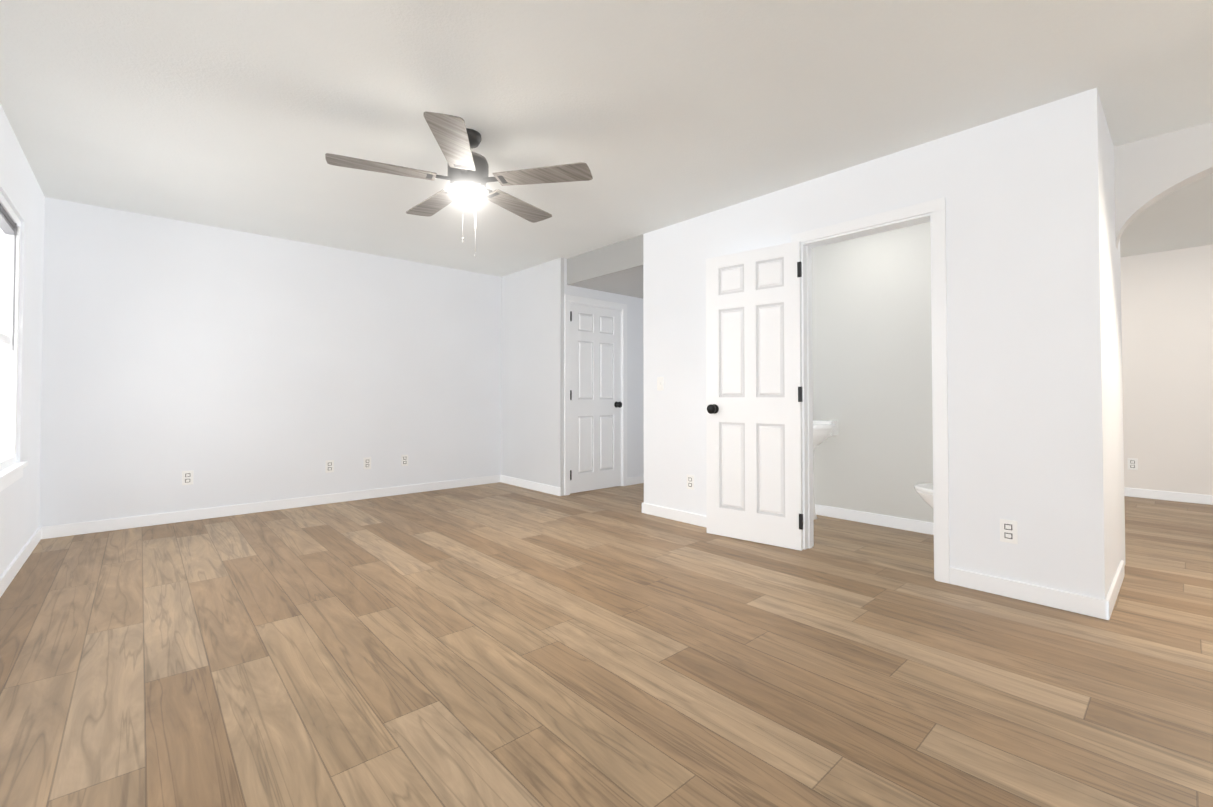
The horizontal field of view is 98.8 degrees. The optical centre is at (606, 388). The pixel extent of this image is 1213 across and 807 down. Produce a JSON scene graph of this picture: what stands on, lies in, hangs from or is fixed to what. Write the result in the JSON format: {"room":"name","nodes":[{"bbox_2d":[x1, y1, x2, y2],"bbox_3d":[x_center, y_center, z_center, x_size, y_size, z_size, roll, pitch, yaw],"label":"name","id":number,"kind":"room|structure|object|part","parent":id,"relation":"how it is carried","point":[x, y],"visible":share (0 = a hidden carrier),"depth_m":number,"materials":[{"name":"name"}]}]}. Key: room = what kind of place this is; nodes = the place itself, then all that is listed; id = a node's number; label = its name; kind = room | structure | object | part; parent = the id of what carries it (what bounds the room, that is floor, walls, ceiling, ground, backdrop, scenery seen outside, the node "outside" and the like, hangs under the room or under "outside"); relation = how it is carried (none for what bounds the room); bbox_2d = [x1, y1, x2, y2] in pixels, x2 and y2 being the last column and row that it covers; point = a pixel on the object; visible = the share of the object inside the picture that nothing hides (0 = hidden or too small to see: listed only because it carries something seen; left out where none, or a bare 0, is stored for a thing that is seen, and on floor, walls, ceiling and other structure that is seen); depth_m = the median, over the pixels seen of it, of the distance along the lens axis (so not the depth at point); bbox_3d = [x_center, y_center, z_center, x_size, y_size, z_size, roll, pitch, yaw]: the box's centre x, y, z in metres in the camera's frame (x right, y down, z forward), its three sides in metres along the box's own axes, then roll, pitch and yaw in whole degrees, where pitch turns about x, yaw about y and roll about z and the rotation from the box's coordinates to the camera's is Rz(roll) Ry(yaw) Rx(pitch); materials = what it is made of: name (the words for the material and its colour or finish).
{"room":"empty living room","nodes":[
{"label":"empty living room","id":0,"kind":"room"},
{"bbox_2d":[0,104,44,576],"bbox_3d":[-1.710,-0.194,1.036,0.120,2.440,7.290,1,-1,-42],"label":"wall","id":1,"kind":"structure","parent":0,"point":[22,192],"depth_m":3.18,"materials":[{"name":"paint"}]},
{"bbox_2d":[0,192,27,491],"bbox_3d":[-3.098,-0.239,2.607,0.150,1.515,1.260,1,-1,-42],"label":"window","id":2,"kind":"structure","parent":1,"relation":"in","point":[11,470],"depth_m":3.01,"materials":[{"name":"paint"}]},
{"bbox_2d":[0,204,17,350],"bbox_3d":[-3.098,-0.606,2.613,0.062,0.778,1.180,1,-1,-42],"label":"window blind","id":3,"kind":"object","parent":2,"relation":"attached to","point":[8,225],"visible":0.7,"depth_m":2.95,"materials":[{"name":"grey"}]},
{"bbox_2d":[0,527,43,596],"bbox_3d":[-1.660,0.983,1.061,0.014,0.088,7.050,1,-1,-42],"label":"baseboard","id":4,"kind":"structure","parent":1,"relation":"attached to","point":[6,578],"depth_m":3.02,"materials":[{"name":"paint"}]},
{"bbox_2d":[39,197,501,526],"bbox_3d":[-1.039,-0.101,6.456,8.120,2.440,0.120,1,-1,-42],"label":"wall","id":5,"kind":"structure","parent":0,"point":[228,367],"depth_m":4.49,"materials":[{"name":"paint"}]},
{"bbox_2d":[182,470,192,484],"bbox_3d":[-3.407,0.731,4.229,0.072,0.115,0.008,1,-1,-42],"label":"electrical outlet","id":6,"kind":"object","parent":5,"relation":"attached to","point":[187,477],"visible":1,"depth_m":4.23,"materials":[{"name":"white plastic"}]},
{"bbox_2d":[44,475,499,538],"bbox_3d":[-2.620,1.049,4.926,3.690,0.088,0.014,1,-1,-42],"label":"baseboard","id":7,"kind":"structure","parent":5,"relation":"attached to","point":[71,529],"depth_m":4.47,"materials":[{"name":"paint"}]},
{"bbox_2d":[325,460,333,472],"bbox_3d":[-2.625,0.743,4.930,0.072,0.115,0.008,1,-1,-42],"label":"electrical outlet","id":8,"kind":"object","parent":5,"relation":"attached to","point":[329,465],"visible":1,"depth_m":4.93,"materials":[{"name":"white plastic"}]},
{"bbox_2d":[363,457,370,468],"bbox_3d":[-2.372,0.747,5.157,0.072,0.115,0.008,1,-1,-42],"label":"electrical outlet","id":9,"kind":"object","parent":5,"relation":"attached to","point":[367,463],"visible":1,"depth_m":5.16,"materials":[{"name":"white plastic"}]},
{"bbox_2d":[401,455,407,465],"bbox_3d":[-2.097,0.751,5.404,0.072,0.115,0.008,1,-1,-42],"label":"electrical outlet","id":10,"kind":"object","parent":5,"relation":"attached to","point":[404,460],"visible":1,"depth_m":5.40,"materials":[{"name":"white plastic"}]},
{"bbox_2d":[501,258,563,495],"bbox_3d":[-0.844,-0.113,5.764,0.045,2.440,1.170,1,-1,-42],"label":"wall","id":11,"kind":"structure","parent":0,"point":[532,382],"depth_m":5.67,"materials":[{"name":"paint"}]},
{"bbox_2d":[500,475,560,495],"bbox_3d":[-0.852,1.062,5.707,0.014,0.088,1.154,1,-1,-42],"label":"baseboard","id":12,"kind":"structure","parent":11,"relation":"attached to","point":[545,488],"depth_m":5.66,"materials":[{"name":"paint"}]},
{"bbox_2d":[564,258,643,477],"bbox_3d":[0.355,-0.107,6.134,2.235,2.440,0.120,1,-1,-42],"label":"wall","id":13,"kind":"structure","parent":0,"point":[635,409],"depth_m":6.01,"materials":[{"name":"paint"}]},
{"bbox_2d":[564,294,626,494],"bbox_3d":[-0.139,0.072,5.678,0.889,2.067,0.136,1,-1,-42],"label":"door frame","id":14,"kind":"structure","parent":13,"relation":"attached to","point":[568,299],"depth_m":5.56,"materials":[{"name":"paint"}]},
{"bbox_2d":[570,303,621,493],"bbox_3d":[-0.123,0.109,5.651,0.739,1.977,0.177,1,-1,-42],"label":"closet door","id":15,"kind":"structure","parent":13,"relation":"in","point":[595,398],"depth_m":5.63,"materials":[{"name":"paint"}]},
{"bbox_3d":[0.135,0.185,5.810,0.070,0.070,0.071,1,-1,-42],"label":"knob","id":16,"kind":"part","parent":15,"relation":"part of","materials":[{"name":"black metal"}]},
{"bbox_2d":[627,475,643,485],"bbox_3d":[0.732,1.074,6.363,1.343,0.088,0.014,1,-1,-42],"label":"baseboard","id":17,"kind":"structure","parent":13,"relation":"attached to","point":[638,479],"depth_m":6.00,"materials":[{"name":"paint"}]},
{"bbox_2d":[0,482,1212,806],"bbox_3d":[1.311,1.097,3.727,8.240,0.050,7.290,1,-1,-42],"label":"floor","id":18,"kind":"structure","parent":0,"point":[498,644],"depth_m":1.94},
{"bbox_2d":[813,420,837,519],"bbox_3d":[1.618,0.612,4.340,0.447,0.942,0.560,1,-1,-42],"label":"sink","id":19,"kind":"object","parent":18,"relation":"on","point":[823,430],"visible":0.31,"depth_m":4.19,"materials":[{"name":"white ceramic"}]},
{"bbox_2d":[914,483,932,508],"bbox_3d":[2.290,0.648,3.183,0.480,0.830,0.722,1,-1,-42],"label":"toilet","id":20,"kind":"object","parent":18,"relation":"on","point":[924,491],"visible":0.1,"depth_m":3.31,"materials":[{"name":"white ceramic"}]},
{"bbox_2d":[0,0,1212,276],"bbox_3d":[1.311,-1.392,3.769,8.240,0.050,7.290,1,-1,-42],"label":"ceiling","id":21,"kind":"structure","parent":0,"point":[250,114],"depth_m":2.48,"materials":[{"name":"paint"}]},
{"bbox_2d":[325,112,592,255],"bbox_3d":[-0.785,-1.056,2.864,1.338,0.650,1.279,1,-1,-42],"label":"fan","id":22,"kind":"object","parent":21,"relation":"hanging from","point":[457,140],"visible":1,"depth_m":2.74,"materials":[{"name":"grey wood"}]},
{"bbox_2d":[570,265,642,298],"bbox_3d":[0.780,-1.199,5.715,2.188,0.270,1.100,1,-1,-42],"label":"ceiling","id":23,"kind":"structure","parent":0,"point":[628,282],"depth_m":5.32,"materials":[{"name":"paint"}]},
{"bbox_2d":[567,88,1107,599],"bbox_3d":[0.973,-0.144,3.915,0.120,2.440,4.010,1,-1,-42],"label":"wall","id":24,"kind":"structure","parent":0,"point":[1020,192],"depth_m":2.68,"materials":[{"name":"paint"}]},
{"bbox_2d":[657,377,663,390],"bbox_3d":[0.452,-0.036,4.393,0.014,0.115,0.072,1,-1,-42],"label":"switch","id":25,"kind":"object","parent":24,"relation":"attached to","point":[660,383],"visible":1,"depth_m":4.39,"materials":[{"name":"white plastic"}]},
{"bbox_2d":[644,503,706,527],"bbox_3d":[0.789,1.033,4.000,0.014,0.088,1.388,1,-1,-42],"label":"baseboard","id":26,"kind":"structure","parent":24,"relation":"attached to","point":[673,514],"depth_m":4.23,"materials":[{"name":"paint"}]},
{"bbox_2d":[687,474,693,489],"bbox_3d":[0.668,0.750,4.143,0.008,0.115,0.072,1,-1,-42],"label":"outlet","id":27,"kind":"object","parent":24,"relation":"attached to","point":[690,481],"visible":1,"depth_m":4.14,"materials":[{"name":"white plastic"}]},
{"bbox_2d":[706,241,802,550],"bbox_3d":[1.020,0.050,3.638,0.707,2.030,0.177,-1,-1,40],"label":"bathroom door","id":28,"kind":"structure","parent":24,"relation":"in","point":[754,459],"depth_m":3.61,"materials":[{"name":"paint"}]},
{"bbox_3d":[0.769,0.152,3.779,0.070,0.070,0.071,-1,-1,40],"label":"knob","id":29,"kind":"part","parent":28,"relation":"part of","materials":[{"name":"black metal"}]},
{"bbox_2d":[791,197,949,583],"bbox_3d":[1.599,0.012,3.204,0.138,2.102,0.904,1,-1,-42],"label":"door frame","id":30,"kind":"structure","parent":24,"relation":"attached to","point":[933,212],"depth_m":2.89,"materials":[{"name":"paint"}]},
{"bbox_2d":[1000,519,1017,543],"bbox_3d":[2.031,0.724,2.625,0.008,0.115,0.072,1,-1,-42],"label":"outlet","id":31,"kind":"object","parent":24,"relation":"attached to","point":[1008,531],"visible":1,"depth_m":2.62,"materials":[{"name":"white plastic"}]},
{"bbox_2d":[950,567,1099,617],"bbox_3d":[2.053,1.009,2.592,0.014,0.088,0.588,1,-1,-42],"label":"baseboard","id":32,"kind":"structure","parent":24,"relation":"attached to","point":[1074,602],"depth_m":2.56,"materials":[{"name":"paint"}]},
{"bbox_2d":[812,222,933,522],"bbox_3d":[2.129,-0.139,4.214,0.120,2.440,2.670,1,-1,-42],"label":"wall","id":33,"kind":"structure","parent":0,"point":[871,346],"depth_m":4.12,"materials":[{"name":"paint"}]},
{"bbox_2d":[815,504,933,534],"bbox_3d":[2.080,1.036,4.149,0.014,0.088,2.670,1,-1,-42],"label":"baseboard","id":34,"kind":"structure","parent":33,"relation":"attached to","point":[925,527],"depth_m":4.09,"materials":[{"name":"paint"}]},
{"bbox_2d":[1100,100,1125,591],"bbox_3d":[2.712,-0.162,2.862,1.060,2.440,0.120,1,-1,-42],"label":"wall","id":35,"kind":"structure","parent":0,"point":[1114,444],"depth_m":2.73,"materials":[{"name":"paint"}]},
{"bbox_2d":[1100,560,1124,619],"bbox_3d":[2.587,1.010,2.640,0.874,0.088,0.014,1,-1,-42],"label":"baseboard","id":36,"kind":"structure","parent":35,"relation":"attached to","point":[1106,606],"depth_m":2.48,"materials":[{"name":"paint"}]},
{"bbox_2d":[1114,122,1212,249],"bbox_3d":[3.577,-0.172,2.302,0.120,2.440,1.870,1,-1,-42],"label":"wall","id":37,"kind":"structure","parent":0,"point":[1148,172],"depth_m":2.86,"materials":[{"name":"paint"}]},
{"bbox_2d":[1120,244,1212,494],"bbox_3d":[4.332,-0.101,6.460,0.120,2.440,7.050,1,-1,-42],"label":"wall","id":38,"kind":"structure","parent":0,"point":[1167,333],"depth_m":5.08,"materials":[{"name":"paint"}]},
{"bbox_2d":[1128,458,1137,469],"bbox_3d":[5.316,0.768,5.252,0.008,0.115,0.072,1,-1,-42],"label":"electrical outlet","id":39,"kind":"object","parent":38,"relation":"attached to","point":[1132,463],"visible":1,"depth_m":5.25,"materials":[{"name":"white plastic"}]},
{"bbox_2d":[1124,487,1212,504],"bbox_3d":[4.283,1.074,6.395,0.014,0.088,7.050,1,-1,-42],"label":"baseboard","id":40,"kind":"structure","parent":38,"relation":"attached to","point":[1131,492],"depth_m":5.06,"materials":[{"name":"paint"}]}
]}

